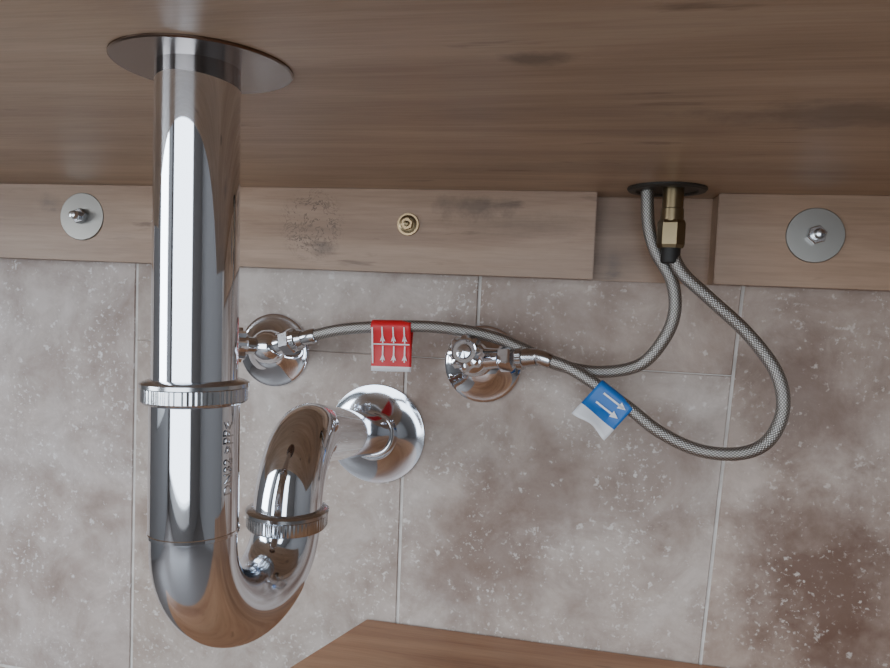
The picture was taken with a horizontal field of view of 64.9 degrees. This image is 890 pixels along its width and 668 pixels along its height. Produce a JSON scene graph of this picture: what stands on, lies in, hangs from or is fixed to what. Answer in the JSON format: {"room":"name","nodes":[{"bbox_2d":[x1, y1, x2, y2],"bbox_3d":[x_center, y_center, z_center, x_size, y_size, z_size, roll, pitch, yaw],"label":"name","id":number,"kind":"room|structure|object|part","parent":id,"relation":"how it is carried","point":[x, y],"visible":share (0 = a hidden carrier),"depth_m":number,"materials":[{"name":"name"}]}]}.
{"room":"bathroom","nodes":[
{"label":"bathroom","id":0,"kind":"room"},
{"bbox_2d":[0,258,889,667],"bbox_3d":[0.189,-0.671,0.525,2.500,2.400,0.100,3,3,11],"label":"wall","id":1,"kind":"structure","parent":0,"point":[514,518],"depth_m":0.54,"materials":[{"name":"tile"}]},
{"bbox_2d":[107,33,424,647],"bbox_3d":[-0.072,0.012,0.388,0.078,0.227,0.335,3,3,7],"label":"trap","id":2,"kind":"object","parent":1,"relation":"attached to","point":[194,392],"visible":1,"depth_m":0.24,"materials":[{"name":"grey metal"}]},
{"bbox_3d":[-0.062,0.065,0.427,0.030,0.070,0.259,3,3,4],"label":"outlet arm","id":3,"kind":"part","parent":2,"relation":"part of","materials":[{"name":"silver metal"}]},
{"bbox_2d":[239,313,308,386],"bbox_3d":[-0.137,0.014,0.542,0.062,0.060,0.074,2,3,-9],"label":"valve","id":4,"kind":"object","parent":1,"relation":"attached to","point":[271,350],"visible":0.85,"depth_m":0.56,"materials":[{"name":"silver metal"}]},
{"bbox_3d":[-0.153,0.008,0.514,0.015,0.026,0.026,0,4,-35],"label":"handle","id":5,"kind":"part","parent":4,"relation":"part of","materials":[{"name":"silver metal"}]},
{"bbox_3d":[-0.143,0.009,0.522,0.025,0.015,0.013,0,4,-35],"label":"stem","id":6,"kind":"part","parent":4,"relation":"part of","materials":[{"name":"silver metal"}]},
{"bbox_2d":[272,328,296,354],"bbox_3d":[-0.122,0.007,0.523,0.029,0.024,0.022,3,3,11],"label":"outlet","id":7,"kind":"object","parent":4,"relation":"attached to","point":[284,342],"depth_m":0.51,"materials":[{"name":"silver metal"}]},
{"bbox_2d":[299,189,681,377],"bbox_3d":[0.025,-0.041,0.486,0.268,0.133,0.015,3,3,11],"label":"supply hose","id":8,"kind":"object","parent":4,"relation":"attached to","point":[309,336],"visible":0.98,"depth_m":0.47,"materials":[{"name":"metal"}]},
{"bbox_2d":[371,320,412,371],"bbox_3d":[-0.038,0.008,0.497,0.030,0.037,0.011,3,3,11],"label":"label","id":9,"kind":"object","parent":8,"relation":"attached to","point":[391,340],"visible":1,"depth_m":0.49,"materials":[{"name":"red paper"}]},
{"bbox_2d":[0,0,889,198],"bbox_3d":[0.019,-0.112,0.330,1.600,0.035,0.395,3,3,11],"label":"wooden countertop","id":10,"kind":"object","parent":1,"relation":"attached to","point":[603,97],"visible":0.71,"depth_m":0.26,"materials":[{"name":"brown wood"}]},
{"bbox_2d":[627,181,707,196],"bbox_3d":[0.145,-0.094,0.457,0.050,0.003,0.050,3,3,11],"label":"cover plate","id":11,"kind":"object","parent":10,"relation":"attached to","point":[691,189],"visible":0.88,"depth_m":0.44,"materials":[{"name":"black plastic"}]},
{"bbox_2d":[0,184,889,291],"bbox_3d":[0.052,-0.072,0.512,1.600,0.060,0.030,3,3,11],"label":"mounting rail","id":12,"kind":"object","parent":1,"relation":"attached to","point":[731,239],"depth_m":0.51,"materials":[{"name":"brown wood"}]},
{"bbox_2d":[60,193,103,239],"bbox_3d":[-0.293,-0.094,0.557,0.038,0.038,0.016,3,3,11],"label":"bolt","id":13,"kind":"object","parent":12,"relation":"attached to","point":[82,215],"visible":1,"depth_m":0.56,"materials":[{"name":"silver metal"}]},
{"bbox_2d":[397,213,418,235],"bbox_3d":[-0.027,-0.080,0.508,0.016,0.016,0.009,3,3,11],"label":"bolt","id":14,"kind":"object","parent":12,"relation":"attached to","point":[408,223],"visible":1,"depth_m":0.51,"materials":[{"name":"gold metal"}]},
{"bbox_2d":[785,208,845,262],"bbox_3d":[0.242,-0.064,0.453,0.036,0.036,0.016,3,3,11],"label":"bolt","id":15,"kind":"object","parent":12,"relation":"attached to","point":[813,235],"visible":1,"depth_m":0.46,"materials":[{"name":"silver metal"}]},
{"bbox_2d":[445,325,537,402],"bbox_3d":[0.032,0.025,0.506,0.064,0.060,0.072,2,3,-1],"label":"valve","id":16,"kind":"object","parent":1,"relation":"attached to","point":[481,371],"visible":0.93,"depth_m":0.49,"materials":[{"name":"silver metal"}]},
{"bbox_3d":[0.014,0.013,0.479,0.026,0.026,0.017,3,3,11],"label":"handle","id":17,"kind":"part","parent":16,"relation":"part of","materials":[{"name":"silver metal"}]},
{"bbox_2d":[482,346,515,371],"bbox_3d":[0.034,0.017,0.493,0.034,0.021,0.026,3,3,11],"label":"outlet","id":18,"kind":"object","parent":16,"relation":"attached to","point":[503,358],"depth_m":0.48,"materials":[{"name":"silver metal"}]},
{"bbox_2d":[534,187,790,460],"bbox_3d":[0.139,-0.009,0.454,0.162,0.172,0.020,4,3,20],"label":"supply hose","id":19,"kind":"object","parent":16,"relation":"attached to","point":[671,226],"visible":1,"depth_m":0.44,"materials":[{"name":"metal"}]},
{"bbox_2d":[572,380,632,439],"bbox_3d":[0.104,0.050,0.460,0.041,0.038,0.017,3,3,11],"label":"label","id":20,"kind":"object","parent":19,"relation":"attached to","point":[604,408],"visible":1,"depth_m":0.46,"materials":[{"name":"blue paper"}]},
{"bbox_2d":[290,619,720,667],"bbox_3d":[0.204,0.264,0.313,0.892,0.022,0.389,3,3,11],"label":"wooden shelf","id":21,"kind":"object","parent":1,"relation":"attached to","point":[372,643],"visible":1,"depth_m":0.51,"materials":[{"name":"brown wood"}]}
]}

